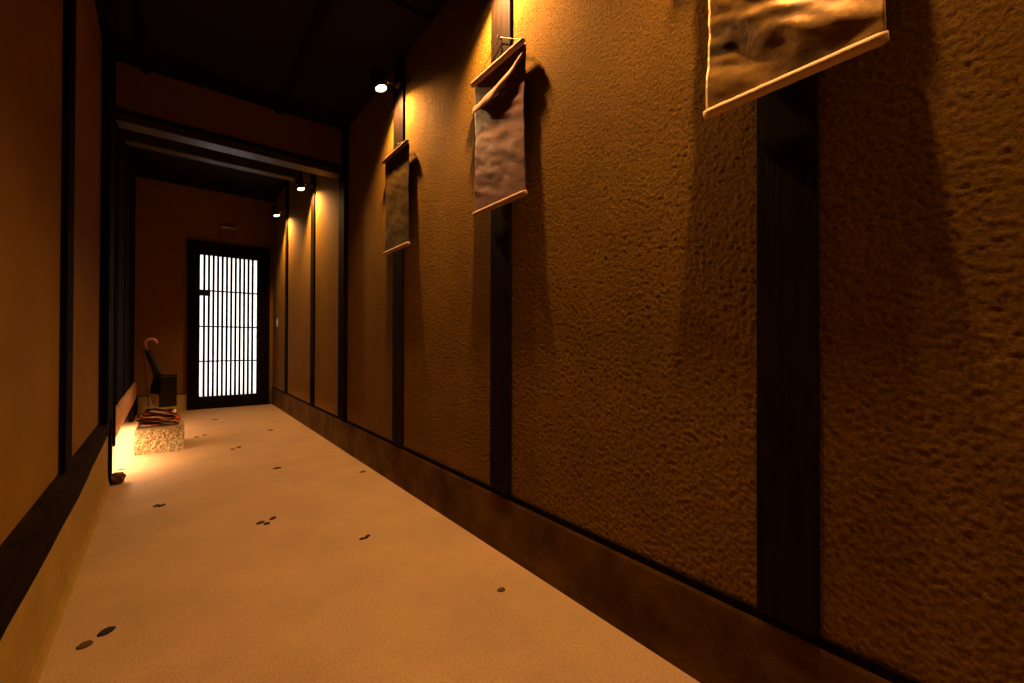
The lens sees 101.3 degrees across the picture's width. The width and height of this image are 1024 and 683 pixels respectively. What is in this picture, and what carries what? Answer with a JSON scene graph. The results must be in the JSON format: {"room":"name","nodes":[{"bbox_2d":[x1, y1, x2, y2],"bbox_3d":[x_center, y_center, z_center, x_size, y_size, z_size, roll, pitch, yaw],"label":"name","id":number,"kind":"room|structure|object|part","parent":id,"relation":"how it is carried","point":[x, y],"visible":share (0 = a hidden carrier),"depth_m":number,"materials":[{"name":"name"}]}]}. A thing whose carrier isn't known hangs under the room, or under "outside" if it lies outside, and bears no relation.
{"room":"traditional dwelling","nodes":[
{"label":"traditional dwelling","id":0,"kind":"room"},
{"bbox_2d":[0,0,135,544],"bbox_3d":[-1.949,-0.763,1.777,0.200,2.540,8.406,0,-1,-40],"label":"wall","id":1,"kind":"structure","parent":0,"point":[31,31],"depth_m":1.22,"materials":[{"name":"orange paint"}]},
{"bbox_2d":[0,421,109,640],"bbox_3d":[-0.794,0.516,0.529,0.060,0.152,5.023,0,-1,-40],"label":"trim","id":2,"kind":"structure","parent":1,"relation":"attached to","point":[23,553],"depth_m":1.09,"materials":[{"name":"black wood"}]},
{"bbox_2d":[0,436,110,682],"bbox_3d":[-0.877,0.701,0.513,0.214,0.300,5.106,0,-1,-40],"label":"baseboard","id":3,"kind":"structure","parent":1,"relation":"attached to","point":[26,643],"depth_m":1.23,"materials":[{"name":"brown wood"}]},
{"bbox_2d":[58,0,76,472],"bbox_3d":[-1.571,-0.637,1.467,0.051,2.160,0.125,0,-1,-38],"label":"trim","id":4,"kind":"structure","parent":1,"relation":"attached to","point":[69,6],"depth_m":1.43,"materials":[{"name":"black wood"}]},
{"bbox_2d":[98,38,115,423],"bbox_3d":[-2.354,-0.779,2.413,0.095,2.460,0.300,0,-1,-38],"label":"trim","id":5,"kind":"structure","parent":1,"relation":"attached to","point":[108,108],"depth_m":2.32,"materials":[{"name":"black wood"}]},
{"bbox_2d":[95,0,118,42],"bbox_3d":[-0.688,-1.696,0.478,0.070,0.050,4.793,0,-1,-40],"label":"trim","id":6,"kind":"structure","parent":1,"relation":"attached to","point":[106,9],"depth_m":2.17,"materials":[{"name":"black wood"}]},
{"bbox_2d":[108,416,112,484],"bbox_3d":[-2.433,0.656,2.535,0.028,0.410,0.090,0,-1,-38],"label":"trim","id":7,"kind":"structure","parent":1,"relation":"attached to","point":[110,435],"depth_m":2.51,"materials":[{"name":"black wood"}]},
{"bbox_2d":[113,123,118,446],"bbox_3d":[-2.472,-0.531,2.602,0.037,2.355,0.054,0,-1,-38],"label":"trim","id":8,"kind":"structure","parent":1,"relation":"attached to","point":[117,127],"depth_m":2.59,"materials":[{"name":"black wood"}]},
{"bbox_2d":[116,128,120,404],"bbox_3d":[-2.998,-0.764,3.179,0.038,2.484,0.100,0,-1,-38],"label":"trim","id":9,"kind":"structure","parent":1,"relation":"attached to","point":[119,130],"depth_m":3.15,"materials":[{"name":"black wood"}]},
{"bbox_2d":[123,143,126,395],"bbox_3d":[-3.477,-0.761,3.756,0.038,2.484,0.100,0,-1,-38],"label":"trim","id":10,"kind":"structure","parent":1,"relation":"attached to","point":[126,143],"depth_m":3.73,"materials":[{"name":"black wood"}]},
{"bbox_2d":[116,382,136,436],"bbox_3d":[-3.527,0.573,3.837,0.030,0.180,3.201,0,-1,-40],"label":"trim","id":11,"kind":"structure","parent":1,"relation":"attached to","point":[124,405],"depth_m":3.57,"materials":[{"name":"brown wood"}]},
{"bbox_2d":[129,147,131,388],"bbox_3d":[-3.956,-0.758,4.333,0.038,2.484,0.100,0,-1,-38],"label":"trim","id":12,"kind":"structure","parent":1,"relation":"attached to","point":[131,147],"depth_m":4.31,"materials":[{"name":"black wood"}]},
{"bbox_2d":[125,129,301,181],"bbox_3d":[-2.886,-1.880,4.179,1.444,0.234,0.120,0,-1,-38],"label":"trim","id":13,"kind":"structure","parent":1,"relation":"attached to","point":[135,139],"depth_m":4.07,"materials":[{"name":"brown wood"}]},
{"bbox_2d":[142,348,148,406],"bbox_3d":[-2.913,0.286,3.344,0.071,0.466,0.016,0,0,10],"label":"cane","id":14,"kind":"object","parent":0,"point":[143,349],"visible":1,"depth_m":3.34,"materials":[{"name":"brown"}]},
{"bbox_2d":[134,177,273,395],"bbox_3d":[-3.994,-0.666,5.610,1.900,2.690,0.150,0,-1,-38],"label":"wall","id":15,"kind":"structure","parent":0,"point":[167,215],"depth_m":5.29,"materials":[{"name":"brown paint"}]},
{"bbox_2d":[128,399,135,421],"bbox_3d":[-4.330,0.770,4.795,0.040,0.205,0.701,0,-1,-40],"label":"trim","id":16,"kind":"structure","parent":15,"relation":"attached to","point":[132,413],"depth_m":4.53,"materials":[{"name":"black wood"}]},
{"bbox_2d":[136,396,137,414],"bbox_3d":[-4.469,0.766,5.004,0.012,0.215,0.080,0,-1,-40],"label":"trim","id":17,"kind":"structure","parent":15,"relation":"attached to","point":[137,396],"depth_m":4.98,"materials":[{"name":"black wood"}]},
{"bbox_2d":[138,394,185,413],"bbox_3d":[-4.470,0.773,5.212,0.678,0.203,0.152,0,-1,-38],"label":"baseboard","id":18,"kind":"structure","parent":15,"relation":"attached to","point":[181,399],"depth_m":5.18,"materials":[{"name":"brown wood"}]},
{"bbox_2d":[186,239,269,409],"bbox_3d":[-3.802,-0.213,5.665,0.919,2.185,0.119,0,-1,-38],"label":"door","id":19,"kind":"structure","parent":15,"relation":"in","point":[228,285],"depth_m":5.63,"materials":[{"name":"black wood"}]},
{"bbox_3d":[-3.815,-0.205,5.662,0.640,1.852,0.003,0,-1,-38],"label":"paper pane","id":20,"kind":"part","parent":19,"relation":"part of","materials":[{"name":"white paper"}]},
{"bbox_2d":[220,226,236,241],"bbox_3d":[-3.801,-1.444,5.636,0.181,0.177,0.056,0,-1,-38],"label":"junction box","id":21,"kind":"object","parent":15,"relation":"attached to","point":[227,233],"visible":1,"depth_m":5.62,"materials":[{"name":"brown"}]},
{"bbox_3d":[-3.801,-1.521,5.636,0.181,0.024,0.056,0,-1,-38],"label":"panel","id":22,"kind":"part","parent":21,"relation":"part of","materials":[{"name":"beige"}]},
{"bbox_2d":[269,389,271,403],"bbox_3d":[-3.404,0.782,6.057,0.201,0.203,0.152,0,-1,-38],"label":"baseboard","id":23,"kind":"structure","parent":15,"relation":"attached to","point":[270,390],"depth_m":5.95,"materials":[{"name":"brown wood"}]},
{"bbox_2d":[131,146,286,201],"bbox_3d":[-3.071,-2.038,4.339,2.050,0.080,3.400,0,-1,-38],"label":"ceiling","id":24,"kind":"structure","parent":0,"point":[148,164],"depth_m":5.07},
{"bbox_2d":[116,61,341,164],"bbox_3d":[-1.893,-1.786,3.051,1.700,0.735,0.120,0,-1,-38],"label":"wall","id":25,"kind":"structure","parent":0,"point":[152,94],"depth_m":2.89,"materials":[{"name":"brown paint"}]},
{"bbox_2d":[116,107,341,179],"bbox_3d":[-1.952,-1.371,3.001,1.550,0.050,0.122,0,-1,-38],"label":"trim","id":26,"kind":"structure","parent":25,"relation":"attached to","point":[124,121],"depth_m":2.91,"materials":[{"name":"brown wood"}]},
{"bbox_2d":[113,0,447,129],"bbox_3d":[-0.373,-1.758,0.931,2.050,0.080,5.110,0,-1,-38],"label":"ceiling","id":27,"kind":"structure","parent":0,"point":[247,50],"depth_m":2.43,"materials":[{"name":"black wood"}]},
{"bbox_2d":[131,0,148,73],"bbox_3d":[-0.727,-1.709,0.645,0.040,0.022,5.100,0,-1,-38],"label":"trim","id":28,"kind":"structure","parent":27,"relation":"attached to","point":[136,5],"depth_m":2.31,"materials":[{"name":"black wood"}]},
{"bbox_2d":[275,0,334,114],"bbox_3d":[-0.139,-1.704,1.111,0.050,0.022,5.100,0,-1,-38],"label":"trim","id":29,"kind":"structure","parent":27,"relation":"attached to","point":[323,10],"depth_m":2.44,"materials":[{"name":"black wood"}]},
{"bbox_2d":[378,0,431,26],"bbox_3d":[-1.019,-1.704,1.778,1.490,0.018,0.040,0,-1,-38],"label":"trim","id":30,"kind":"structure","parent":27,"relation":"attached to","point":[395,4],"depth_m":2.16,"materials":[{"name":"black wood"}]},
{"bbox_2d":[38,404,699,682],"bbox_3d":[-1.492,0.921,2.195,2.300,0.120,9.100,0,-1,-38],"label":"floor","id":31,"kind":"structure","parent":0,"point":[193,590],"depth_m":1.45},
{"bbox_2d":[76,640,92,649],"bbox_3d":[-1.203,0.855,1.182,0.034,0.008,0.036,0,0,17],"label":"pebble","id":32,"kind":"object","parent":31,"relation":"on","point":[88,643],"visible":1,"depth_m":1.18,"materials":[{"name":"brown stone"}]},
{"bbox_2d":[97,626,115,636],"bbox_3d":[-1.197,0.855,1.239,0.034,0.008,0.045,0,0,12],"label":"pebble","id":33,"kind":"object","parent":31,"relation":"on","point":[107,630],"visible":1,"depth_m":1.23,"materials":[{"name":"black stone"}]},
{"bbox_2d":[111,471,125,483],"bbox_3d":[-2.408,0.827,2.555,0.088,0.069,0.093,0,-1,-38],"label":"rock","id":34,"kind":"object","parent":31,"relation":"on","point":[117,477],"visible":0.85,"depth_m":2.54,"materials":[{"name":"brown stone"}]},
{"bbox_2d":[134,417,184,454],"bbox_3d":[-2.891,0.769,3.459,0.307,0.196,0.469,0,-1,-38],"label":"stone block","id":35,"kind":"object","parent":31,"relation":"on","point":[169,437],"visible":0.9,"depth_m":3.28,"materials":[{"name":"stone"}]},
{"bbox_2d":[135,408,180,426],"bbox_3d":[-2.871,0.608,3.419,0.280,0.120,0.280,0,-1,-38],"label":"folded blanket","id":36,"kind":"object","parent":35,"relation":"on","point":[151,416],"visible":1,"depth_m":3.33,"materials":[{"name":"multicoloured fabric"}]},
{"bbox_2d":[150,374,176,406],"bbox_3d":[-2.864,0.403,3.450,0.177,0.257,0.132,0,-1,-38],"label":"umbrella stand","id":37,"kind":"object","parent":31,"relation":"on","point":[163,390],"visible":0.99,"depth_m":3.42,"materials":[{"name":"black paint"}]},
{"bbox_2d":[143,338,162,374],"bbox_3d":[-2.914,0.122,3.415,0.126,0.303,0.050,0,-1,-38],"label":"umbrella","id":38,"kind":"object","parent":37,"relation":"in","point":[155,368],"visible":1,"depth_m":3.40,"materials":[{"name":"black fabric"}]},
{"bbox_3d":[-2.925,0.009,3.403,0.093,0.078,0.026,0,-1,-38],"label":"crook handle","id":39,"kind":"part","parent":38,"relation":"part of","materials":[{"name":"brown wood"}]},
{"bbox_2d":[497,587,504,591],"bbox_3d":[-0.037,0.860,1.453,0.029,0.008,0.024,0,-1,-38],"label":"pebble","id":40,"kind":"object","parent":31,"relation":"on","point":[501,589],"visible":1,"depth_m":1.45,"materials":[{"name":"brown"}]},
{"bbox_2d":[273,0,1023,682],"bbox_3d":[-0.716,-0.678,2.754,0.200,2.690,8.400,0,-1,-38],"label":"wall","id":41,"kind":"structure","parent":0,"point":[634,415],"depth_m":1.08,"materials":[{"name":"brown paint"}]},
{"bbox_2d":[271,206,286,216],"bbox_3d":[-2.859,-1.588,5.153,0.162,0.128,0.090,0,-1,-38],"label":"wall spotlight","id":42,"kind":"object","parent":41,"relation":"attached to","point":[275,210],"visible":1,"depth_m":5.11,"materials":[{"name":"black metal"}]},
{"bbox_2d":[284,180,288,392],"bbox_3d":[-2.778,-0.680,5.208,0.043,2.622,0.130,0,-1,-38],"label":"trim","id":43,"kind":"structure","parent":41,"relation":"attached to","point":[287,181],"depth_m":5.16,"materials":[{"name":"black wood"}]},
{"bbox_2d":[294,177,312,190],"bbox_3d":[-2.051,-1.543,4.134,0.162,0.128,0.090,0,-1,-38],"label":"wall spotlight","id":44,"kind":"object","parent":41,"relation":"attached to","point":[299,183],"visible":1,"depth_m":4.09,"materials":[{"name":"black metal"}]},
{"bbox_2d":[310,173,315,404],"bbox_3d":[-1.971,-0.685,4.190,0.043,2.622,0.140,0,-1,-38],"label":"trim","id":45,"kind":"structure","parent":41,"relation":"attached to","point":[313,176],"depth_m":4.15,"materials":[{"name":"black wood"}]},
{"bbox_2d":[337,126,348,420],"bbox_3d":[-1.346,-0.687,3.396,0.070,2.626,0.150,0,-1,-38],"label":"trim","id":46,"kind":"structure","parent":41,"relation":"attached to","point":[343,179],"depth_m":3.33,"materials":[{"name":"black wood"}]},
{"bbox_2d":[370,67,399,92],"bbox_3d":[-0.759,-1.546,2.504,0.162,0.128,0.090,0,-1,-38],"label":"wall spotlight","id":47,"kind":"object","parent":41,"relation":"attached to","point":[378,79],"visible":1,"depth_m":2.46,"materials":[{"name":"black metal"}]},
{"bbox_2d":[382,139,410,254],"bbox_3d":[-0.692,-0.867,2.519,0.041,0.655,0.388,0,-1,-38],"label":"hanging banner","id":48,"kind":"object","parent":41,"relation":"hanging from","point":[396,163],"visible":1,"depth_m":2.50,"materials":[{"name":"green fabric"}]},
{"bbox_3d":[-0.706,-1.137,2.526,0.024,0.024,0.362,0,-1,-38],"label":"rod","id":49,"kind":"part","parent":48,"relation":"part of","materials":[{"name":"wood"}]},
{"bbox_3d":[-0.690,-0.552,2.501,0.024,0.024,0.358,0,-1,-38],"label":"rod","id":50,"kind":"part","parent":48,"relation":"part of","materials":[{"name":"brown wood"}]},
{"bbox_2d":[392,55,404,445],"bbox_3d":[-0.677,-0.544,2.556,0.043,2.326,0.140,0,-1,-38],"label":"trim","id":51,"kind":"structure","parent":41,"relation":"attached to","point":[399,68],"depth_m":2.52,"materials":[{"name":"brown wood"}]},
{"bbox_2d":[470,34,527,216],"bbox_3d":[-0.056,-0.898,1.718,0.041,0.710,0.373,0,-1,-38],"label":"hanging scroll","id":52,"kind":"object","parent":41,"relation":"hanging from","point":[500,166],"visible":1,"depth_m":1.70,"materials":[{"name":"brown fabric"}]},
{"bbox_3d":[-0.067,-1.134,1.720,0.024,0.024,0.359,0,-1,-38],"label":"rod","id":53,"kind":"part","parent":52,"relation":"part of","materials":[{"name":"brown wood"}]},
{"bbox_3d":[-0.056,-1.200,1.729,0.004,0.100,0.323,0,-1,-38],"label":"hanging cord","id":54,"kind":"part","parent":52,"relation":"part of","materials":[{"name":"beige fabric"}]},
{"bbox_3d":[-0.058,-0.556,1.703,0.024,0.024,0.355,0,-1,-38],"label":"rod","id":55,"kind":"part","parent":52,"relation":"part of","materials":[{"name":"brown wood"}]},
{"bbox_2d":[490,0,512,494],"bbox_3d":[-0.035,-0.548,1.745,0.043,2.326,0.130,0,-1,-38],"label":"wooden post","id":56,"kind":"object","parent":41,"relation":"attached to","point":[501,10],"depth_m":1.72,"materials":[{"name":"brown wood"}]},
{"bbox_2d":[272,388,892,682],"bbox_3d":[-0.742,0.754,2.726,0.167,0.226,8.400,0,-1,-38],"label":"baseboard","id":57,"kind":"structure","parent":41,"relation":"attached to","point":[709,639],"depth_m":1.26,"materials":[{"name":"brown wood"}]},
{"bbox_2d":[272,386,921,682],"bbox_3d":[-0.794,0.630,2.685,0.022,0.020,8.400,0,-1,-38],"label":"trim","id":58,"kind":"structure","parent":41,"relation":"attached to","point":[864,662],"depth_m":1.08,"materials":[{"name":"black wood"}]},
{"bbox_2d":[756,72,819,637],"bbox_3d":[0.612,-0.552,0.930,0.043,2.326,0.117,0,-1,-38],"label":"wooden post","id":59,"kind":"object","parent":41,"relation":"attached to","point":[787,117],"depth_m":0.91,"materials":[{"name":"brown wood"}]},
{"bbox_2d":[703,0,889,118],"bbox_3d":[0.585,-0.898,0.909,0.041,0.708,0.348,0,-1,-38],"label":"hanging scroll","id":60,"kind":"object","parent":41,"relation":"hanging from","point":[757,48],"visible":1,"depth_m":0.91,"materials":[{"name":"brown fabric"}]}
]}

